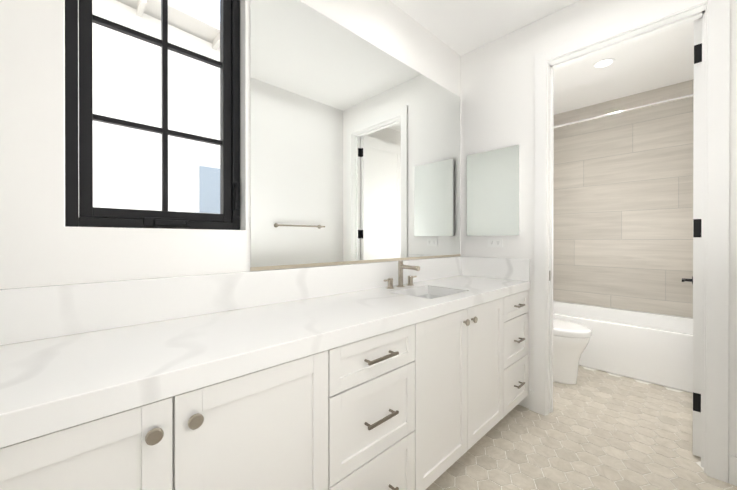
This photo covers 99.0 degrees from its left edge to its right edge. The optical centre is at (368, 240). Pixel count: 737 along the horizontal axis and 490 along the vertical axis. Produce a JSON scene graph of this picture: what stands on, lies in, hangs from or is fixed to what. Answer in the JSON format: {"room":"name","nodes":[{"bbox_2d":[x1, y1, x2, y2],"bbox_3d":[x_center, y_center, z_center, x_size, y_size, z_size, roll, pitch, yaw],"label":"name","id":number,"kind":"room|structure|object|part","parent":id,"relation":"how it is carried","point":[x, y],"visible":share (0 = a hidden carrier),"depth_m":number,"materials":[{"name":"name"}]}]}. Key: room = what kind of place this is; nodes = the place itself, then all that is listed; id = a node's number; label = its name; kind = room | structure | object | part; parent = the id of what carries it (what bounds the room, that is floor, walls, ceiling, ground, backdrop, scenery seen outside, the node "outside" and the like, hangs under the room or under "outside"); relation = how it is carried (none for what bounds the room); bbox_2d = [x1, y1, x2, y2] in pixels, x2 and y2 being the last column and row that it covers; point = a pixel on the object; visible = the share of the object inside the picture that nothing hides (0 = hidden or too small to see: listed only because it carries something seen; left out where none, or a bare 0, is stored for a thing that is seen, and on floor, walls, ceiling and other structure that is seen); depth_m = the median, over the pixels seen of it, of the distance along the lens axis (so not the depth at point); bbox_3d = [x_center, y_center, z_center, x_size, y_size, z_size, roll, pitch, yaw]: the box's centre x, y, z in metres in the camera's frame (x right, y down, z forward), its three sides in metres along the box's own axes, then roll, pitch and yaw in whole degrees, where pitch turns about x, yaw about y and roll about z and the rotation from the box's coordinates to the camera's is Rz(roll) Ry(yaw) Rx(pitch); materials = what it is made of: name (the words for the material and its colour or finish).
{"room":"bathroom","nodes":[
{"label":"bathroom","id":0,"kind":"room"},
{"bbox_2d":[0,0,460,288],"bbox_3d":[0.435,-0.217,2.399,4.830,2.820,0.150,0,0,-44],"label":"wall","id":1,"kind":"structure","parent":0,"point":[41,244],"depth_m":0.97,"materials":[{"name":"white paint"}]},
{"bbox_2d":[65,0,239,229],"bbox_3d":[-0.784,-0.609,1.217,0.563,1.126,0.106,0,0,-44],"label":"casement window","id":2,"kind":"structure","parent":1,"relation":"in","point":[81,210],"depth_m":1.18,"materials":[{"name":"black metal"}]},
{"bbox_2d":[0,256,459,343],"bbox_3d":[-0.194,0.213,1.677,2.676,0.155,0.020,0,0,-44],"label":"backsplash","id":3,"kind":"structure","parent":1,"relation":"attached to","point":[41,312],"depth_m":1.15,"materials":[{"name":"white stone"}]},
{"bbox_2d":[250,0,460,270],"bbox_3d":[0.120,-0.522,1.983,1.760,1.308,0.010,0,0,-44],"label":"vanity mirror","id":4,"kind":"object","parent":1,"relation":"attached to","point":[354,148],"visible":0.92,"depth_m":1.72,"materials":[{"name":"silver mirror"}]},
{"bbox_2d":[389,0,693,114],"bbox_3d":[1.017,-1.565,1.688,4.690,0.120,1.676,0,0,-44],"label":"ceiling","id":5,"kind":"structure","parent":0,"point":[665,58],"depth_m":2.47,"materials":[{"name":"white paint"}]},
{"bbox_2d":[593,58,614,67],"bbox_3d":[2.001,-1.505,2.676,0.156,0.005,0.156,0,0,-44],"label":"recessed light","id":6,"kind":"object","parent":5,"relation":"in","point":[603,63],"visible":1,"depth_m":2.67,"materials":[{"name":"white paint"}]},
{"bbox_2d":[425,365,736,489],"bbox_3d":[0.727,1.195,1.520,3.885,0.001,1.617,0,0,-44],"label":"floor","id":7,"kind":"structure","parent":0,"point":[553,478],"depth_m":1.83,"materials":[{"name":"tile"}]},
{"bbox_2d":[0,288,529,489],"bbox_3d":[-0.004,0.770,1.480,2.676,0.844,0.570,0,0,-44],"label":"bathroom vanity","id":8,"kind":"object","parent":7,"relation":"on","point":[403,375],"depth_m":1.00,"materials":[{"name":"white paint"}]},
{"bbox_2d":[0,276,529,439],"bbox_3d":[-0.014,0.319,1.489,2.676,0.057,0.541,0,0,-44],"label":"countertop","id":9,"kind":"structure","parent":8,"relation":"on","point":[55,379],"depth_m":0.87,"materials":[{"name":"white stone"}]},
{"bbox_2d":[384,260,419,287],"bbox_3d":[0.222,0.210,1.912,0.272,0.158,0.151,0,0,-44],"label":"faucet","id":10,"kind":"object","parent":9,"relation":"on","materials":[{"name":"silver metal"}]},
{"bbox_2d":[404,292,475,303],"bbox_3d":[0.347,0.405,1.792,0.452,0.141,0.367,0,0,-44],"label":"sink","id":11,"kind":"object","parent":9,"relation":"in","point":[431,295],"depth_m":1.65,"materials":[{"name":"white ceramic"}]},
{"bbox_2d":[553,319,591,383],"bbox_3d":[1.532,0.787,2.812,0.404,0.802,0.768,0,0,-44],"label":"toilet","id":12,"kind":"object","parent":7,"relation":"on","point":[571,340],"visible":0.27,"depth_m":2.58,"materials":[{"name":"white ceramic"}]},
{"bbox_3d":[1.596,0.749,2.745,0.384,0.059,0.582,0,0,-44],"label":"seat lid","id":13,"kind":"part","parent":12,"relation":"part of","materials":[{"name":"white plastic"}]},
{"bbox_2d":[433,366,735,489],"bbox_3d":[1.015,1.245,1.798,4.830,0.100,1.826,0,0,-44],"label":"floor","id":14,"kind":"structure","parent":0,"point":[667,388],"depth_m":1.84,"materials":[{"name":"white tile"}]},
{"bbox_2d":[553,301,692,392],"bbox_3d":[2.382,0.959,3.109,0.758,0.456,1.522,0,0,-44],"label":"bathtub","id":15,"kind":"object","parent":14,"relation":"on","point":[654,348],"visible":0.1,"depth_m":2.75,"materials":[{"name":"white ceramic"}]},
{"bbox_2d":[461,0,736,481],"bbox_3d":[1.347,-0.166,2.092,0.120,2.720,1.556,0,0,-44],"label":"wall","id":16,"kind":"structure","parent":0,"point":[497,93],"depth_m":2.24,"materials":[{"name":"white paint"}]},
{"bbox_2d":[467,145,519,235],"bbox_3d":[0.944,-0.360,2.404,0.025,0.648,0.406,0,0,-44],"label":"mirrored medicine cabinet","id":17,"kind":"object","parent":16,"relation":"attached to","point":[493,192],"visible":0.89,"depth_m":2.38,"materials":[{"name":"silver mirror"}]},
{"bbox_2d":[460,256,529,279],"bbox_3d":[0.953,0.211,2.400,0.020,0.155,0.521,0,0,-44],"label":"backsplash","id":18,"kind":"structure","parent":16,"relation":"attached to","point":[502,268],"depth_m":2.37,"materials":[{"name":"white stone"}]},
{"bbox_2d":[488,238,502,246],"bbox_3d":[0.965,0.017,2.397,0.007,0.070,0.115,0,0,-44],"label":"duplex electrical outlet","id":19,"kind":"object","parent":16,"relation":"attached to","point":[495,242],"visible":1,"depth_m":2.39,"materials":[{"name":"white plastic"}]},
{"bbox_2d":[534,0,729,482],"bbox_3d":[1.515,-0.046,1.917,0.156,2.481,0.892,0,0,-44],"label":"door frame","id":20,"kind":"structure","parent":16,"relation":"attached to","point":[714,15],"depth_m":1.65,"materials":[{"name":"white paint"}]},
{"bbox_2d":[682,18,701,456],"bbox_3d":[2.042,-0.022,1.957,0.768,2.408,0.143,0,0,-44],"label":"room door","id":21,"kind":"structure","parent":16,"relation":"in","point":[695,280],"depth_m":1.72,"materials":[{"name":"white paint"}]},
{"bbox_3d":[2.063,-0.022,1.969,0.720,2.408,0.040,0,0,-44],"label":"door","id":22,"kind":"part","parent":21,"relation":"part of","materials":[{"name":"white paint"}]},
{"bbox_2d":[553,300,690,317],"bbox_3d":[2.708,-0.170,3.417,0.140,2.720,1.526,0,0,-44],"label":"wall","id":23,"kind":"structure","parent":0,"point":[624,309],"depth_m":3.32,"materials":[{"name":"beige tile"}]},
{"bbox_2d":[553,79,693,317],"bbox_3d":[2.654,-0.392,3.365,0.008,2.236,1.525,0,0,-44],"label":"wall tile","id":24,"kind":"structure","parent":23,"relation":"attached to","point":[622,210],"depth_m":3.30,"materials":[{"name":"tile"}]},
{"bbox_3d":[1.848,-0.392,3.642,0.770,2.236,0.008,0,0,-44],"label":"wall tile","id":25,"kind":"structure","parent":0,"visible":0},
{"bbox_2d":[554,94,693,128],"bbox_3d":[2.152,-1.138,2.882,0.060,0.060,1.523,0,0,-44],"label":"rail","id":26,"kind":"object","parent":25,"relation":"attached to","point":[633,109],"visible":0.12,"depth_m":2.75,"materials":[{"name":"silver metal"}]},
{"bbox_3d":[0.916,-0.162,0.518,2.920,2.720,0.120,0,0,-44],"label":"wall","id":27,"kind":"structure","parent":0,"visible":0},
{"bbox_2d":[529,390,736,485],"bbox_3d":[0.523,1.127,0.931,2.679,0.140,1.014,0,0,-44],"label":"baseboard","id":28,"kind":"structure","parent":27,"relation":"attached to","point":[732,470],"depth_m":1.54,"materials":[{"name":"white paint"}]},
{"label":"outside","id":29,"kind":"structure","parent":0,"visible":0},
{"bbox_2d":[64,0,219,225],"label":"window","id":30,"kind":"structure","parent":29,"point":[138,94],"depth_m":3.62,"materials":[{"name":"white"}]}
]}

